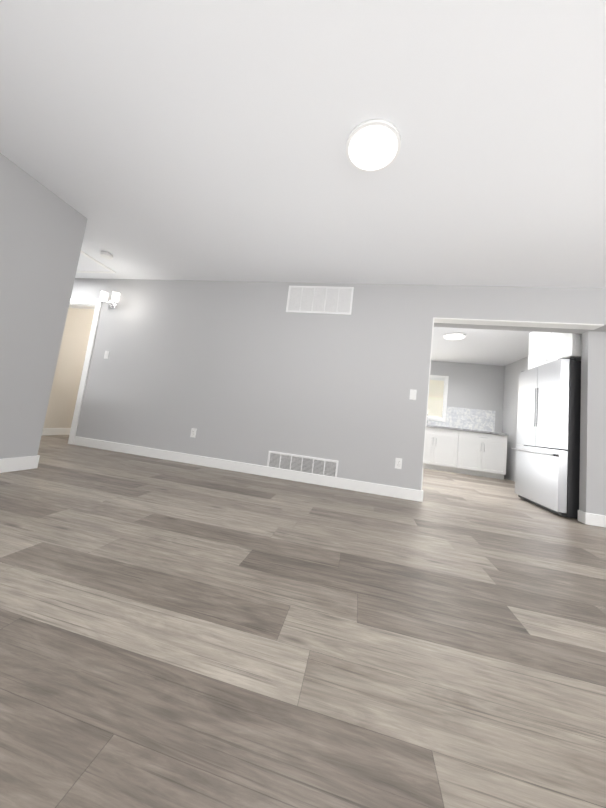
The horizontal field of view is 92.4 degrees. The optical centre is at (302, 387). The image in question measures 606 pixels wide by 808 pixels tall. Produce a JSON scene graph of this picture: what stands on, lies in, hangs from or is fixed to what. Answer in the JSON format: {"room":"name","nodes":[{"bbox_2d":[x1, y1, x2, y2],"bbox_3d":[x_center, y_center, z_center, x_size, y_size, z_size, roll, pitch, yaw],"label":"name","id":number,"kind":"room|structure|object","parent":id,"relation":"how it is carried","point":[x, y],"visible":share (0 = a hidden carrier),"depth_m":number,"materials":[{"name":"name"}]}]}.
{"room":"empty living room","nodes":[
{"label":"empty living room","id":0,"kind":"room"},
{"bbox_2d":[0,153,86,458],"bbox_3d":[-2.804,-0.784,0.468,0.120,2.440,4.740,5,-6,12],"label":"wall","id":1,"kind":"structure","parent":0,"point":[42,229],"depth_m":2.49,"materials":[{"name":"grey paint"}]},
{"bbox_2d":[0,455,39,472],"bbox_3d":[-2.870,0.373,0.350,0.020,0.115,4.724,5,-6,12],"label":"baseboard","id":2,"kind":"structure","parent":1,"relation":"attached to","point":[17,464],"depth_m":2.49,"materials":[{"name":"white wood"}]},
{"bbox_2d":[43,308,94,427],"bbox_3d":[-3.737,-0.323,5.725,0.120,2.440,2.475,5,-6,12],"label":"wall","id":3,"kind":"structure","parent":0,"point":[68,374],"depth_m":4.81,"materials":[{"name":"beige paint"}]},
{"bbox_2d":[42,428,70,435],"bbox_3d":[-3.808,0.831,5.586,0.014,0.115,2.475,5,-6,12],"label":"baseboard","id":4,"kind":"structure","parent":3,"relation":"attached to","point":[46,431],"depth_m":4.69,"materials":[{"name":"white wood"}]},
{"bbox_2d":[71,278,434,489],"bbox_3d":[-1.963,-0.297,4.025,6.923,2.440,0.140,5,-6,12],"label":"wall","id":5,"kind":"structure","parent":0,"point":[248,372],"depth_m":3.65,"materials":[{"name":"grey paint"}]},
{"bbox_2d":[68,298,101,443],"bbox_3d":[-3.494,-0.282,4.321,0.890,2.115,0.163,5,-6,12],"label":"door frame","id":6,"kind":"structure","parent":5,"relation":"attached to","point":[80,303],"depth_m":4.19,"materials":[{"name":"white wood"}]},
{"bbox_2d":[104,351,108,358],"bbox_3d":[-2.797,-0.466,4.135,0.070,0.115,0.011,5,-6,12],"label":"light switch","id":7,"kind":"object","parent":5,"relation":"attached to","point":[106,355],"visible":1,"depth_m":4.13,"materials":[{"name":"white plastic"}]},
{"bbox_2d":[100,291,119,308],"bbox_3d":[-2.775,-1.253,4.177,0.296,0.210,0.122,5,-6,12],"label":"light","id":8,"kind":"object","parent":5,"relation":"attached to","point":[113,302],"visible":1,"depth_m":4.15,"materials":[{"name":"white glass"}]},
{"bbox_2d":[190,428,196,437],"bbox_3d":[-1.404,0.582,3.721,0.070,0.115,0.007,5,-6,12],"label":"outlet","id":9,"kind":"object","parent":5,"relation":"attached to","point":[193,432],"visible":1,"depth_m":3.72,"materials":[{"name":"white plastic"}]},
{"bbox_2d":[74,436,422,501],"bbox_3d":[-0.951,0.952,3.581,4.589,0.115,0.017,5,-6,12],"label":"baseboard","id":10,"kind":"structure","parent":5,"relation":"attached to","point":[336,482],"depth_m":3.48,"materials":[{"name":"white wood"}]},
{"bbox_2d":[267,451,338,476],"bbox_3d":[-0.015,0.906,3.400,0.840,0.215,0.012,5,-6,12],"label":"air vent","id":11,"kind":"object","parent":5,"relation":"in","point":[308,464],"visible":1,"depth_m":3.40,"materials":[{"name":"grey metal"}]},
{"bbox_2d":[286,286,353,314],"bbox_3d":[0.203,-1.092,3.621,0.820,0.350,0.012,5,-6,12],"label":"air vent","id":12,"kind":"object","parent":5,"relation":"in","point":[321,299],"visible":1,"depth_m":3.62,"materials":[{"name":"grey metal"}]},
{"bbox_2d":[395,458,401,468],"bbox_3d":[1.052,0.837,3.199,0.070,0.115,0.007,5,-6,12],"label":"outlet","id":13,"kind":"object","parent":5,"relation":"attached to","point":[398,463],"visible":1,"depth_m":3.20,"materials":[{"name":"white plastic"}]},
{"bbox_2d":[409,389,416,399],"bbox_3d":[1.236,0.080,3.261,0.070,0.115,0.011,5,-6,12],"label":"light switch","id":14,"kind":"object","parent":5,"relation":"attached to","point":[413,394],"visible":1,"depth_m":3.26,"materials":[{"name":"white plastic"}]},
{"bbox_2d":[421,317,603,489],"bbox_3d":[2.198,0.238,3.127,1.653,1.935,0.140,5,-6,12],"label":"trim","id":15,"kind":"structure","parent":5,"relation":"attached to","point":[520,323],"depth_m":3.21,"materials":[{"name":"white wood"}]},
{"bbox_2d":[0,435,605,807],"bbox_3d":[0.154,1.033,2.215,12.040,0.080,9.990,5,-6,12],"label":"floor","id":16,"kind":"structure","parent":0,"point":[174,634],"depth_m":0.95,"materials":[{"name":"laminate"}]},
{"bbox_2d":[424,437,463,472],"bbox_3d":[2.806,1.421,6.337,0.980,0.660,0.600,5,-6,12],"label":"base cabinet","id":17,"kind":"object","parent":16,"relation":"on","point":[441,453],"depth_m":6.03,"materials":[{"name":"white wood"}]},
{"bbox_2d":[448,429,506,478],"bbox_3d":[3.646,1.397,6.173,0.960,0.870,0.600,5,-6,12],"label":"base cabinet","id":18,"kind":"object","parent":16,"relation":"on","point":[468,451],"depth_m":5.88,"materials":[{"name":"white wood"}]},
{"bbox_2d":[440,426,507,436],"bbox_3d":[3.619,0.936,6.225,1.120,0.040,0.628,5,-6,12],"label":"countertop","id":19,"kind":"structure","parent":18,"relation":"on","point":[441,427],"depth_m":5.94,"materials":[{"name":"grey stone"}]},
{"bbox_2d":[511,358,580,518],"bbox_3d":[3.315,0.621,3.620,0.867,1.776,0.910,5,-6,12],"label":"refrigerator","id":20,"kind":"object","parent":16,"relation":"on","point":[547,473],"visible":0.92,"depth_m":3.40,"materials":[{"name":"grey metal"}]},
{"bbox_2d":[0,0,605,365],"bbox_3d":[0.451,-1.474,2.487,12.040,0.122,9.990,5,-6,12],"label":"ceiling","id":21,"kind":"structure","parent":0,"point":[201,140],"depth_m":1.79,"materials":[{"name":"white paint"}]},
{"bbox_2d":[76,250,115,273],"bbox_3d":[-3.118,-1.694,3.714,0.880,0.017,0.880,5,-6,12],"label":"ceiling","id":22,"kind":"structure","parent":21,"relation":"attached to","point":[87,263],"depth_m":3.92,"materials":[{"name":"white paint"}]},
{"bbox_2d":[100,251,112,259],"bbox_3d":[-2.408,-1.618,3.563,0.130,0.035,0.130,5,-6,12],"label":"smoke detector","id":23,"kind":"object","parent":21,"relation":"attached to","point":[106,255],"visible":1,"depth_m":3.54,"materials":[{"name":"white plastic"}]},
{"bbox_2d":[346,119,400,171],"bbox_3d":[0.431,-1.478,1.794,0.330,0.026,0.330,5,-6,12],"label":"ceiling light","id":24,"kind":"object","parent":21,"relation":"in","point":[373,145],"visible":0.94,"depth_m":1.76,"materials":[{"name":"white glass"}]},
{"bbox_2d":[443,332,465,339],"bbox_3d":[2.594,-0.875,4.979,0.350,0.026,0.350,5,-6,12],"label":"recessed light","id":25,"kind":"object","parent":21,"relation":"in","point":[453,336],"visible":1,"depth_m":4.94,"materials":[{"name":"white"}]},
{"bbox_2d":[430,361,504,432],"bbox_3d":[1.972,0.493,6.998,5.270,2.440,0.120,5,-6,12],"label":"wall","id":26,"kind":"structure","parent":0,"point":[476,386],"depth_m":6.62,"materials":[{"name":"grey paint"}]},
{"bbox_2d":[427,375,448,421],"bbox_3d":[2.876,0.228,6.835,0.930,1.060,0.116,5,-6,12],"label":"window","id":27,"kind":"structure","parent":26,"relation":"in","point":[444,406],"depth_m":6.70,"materials":[{"name":"white"}]},
{"bbox_2d":[428,378,443,417],"bbox_3d":[2.872,0.224,6.812,0.764,0.897,0.024,5,-6,12],"label":"window shade","id":28,"kind":"object","parent":27,"relation":"attached to","point":[435,398],"visible":0.31,"depth_m":6.76,"materials":[{"name":"white fabric"}]},
{"bbox_2d":[427,406,495,431],"bbox_3d":[3.130,0.640,6.680,2.315,0.525,0.011,5,-6,12],"label":"backsplash","id":29,"kind":"structure","parent":26,"relation":"attached to","point":[471,419],"depth_m":6.54,"materials":[{"name":"stone"}]},
{"bbox_2d":[502,357,527,481],"bbox_3d":[4.135,0.503,4.732,0.120,2.440,3.450,5,-6,12],"label":"wall","id":30,"kind":"structure","parent":0,"point":[513,370],"depth_m":6.03,"materials":[{"name":"grey paint"}]},
{"bbox_2d":[528,332,581,369],"bbox_3d":[3.553,-0.546,3.727,0.790,0.560,0.910,5,-6,12],"label":"upper cabinet","id":31,"kind":"object","parent":30,"relation":"attached to","point":[546,347],"visible":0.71,"depth_m":3.72,"materials":[{"name":"white wood"}]},
{"bbox_2d":[433,285,605,333],"bbox_3d":[3.980,-0.743,2.992,4.997,0.390,0.315,5,-6,12],"label":"header beam","id":32,"kind":"structure","parent":0,"point":[563,305],"depth_m":3.19,"materials":[{"name":"grey paint"}]},
{"bbox_2d":[579,331,605,515],"bbox_3d":[4.663,0.553,2.795,3.344,2.050,0.100,5,-6,12],"label":"wall","id":33,"kind":"structure","parent":0,"point":[592,491],"depth_m":3.09,"materials":[{"name":"grey paint"}]},
{"bbox_2d":[580,510,605,526],"bbox_3d":[4.518,1.499,2.643,3.328,0.115,0.027,5,-6,12],"label":"baseboard","id":34,"kind":"structure","parent":33,"relation":"attached to","point":[586,518],"depth_m":2.96,"materials":[{"name":"white wood"}]}
]}

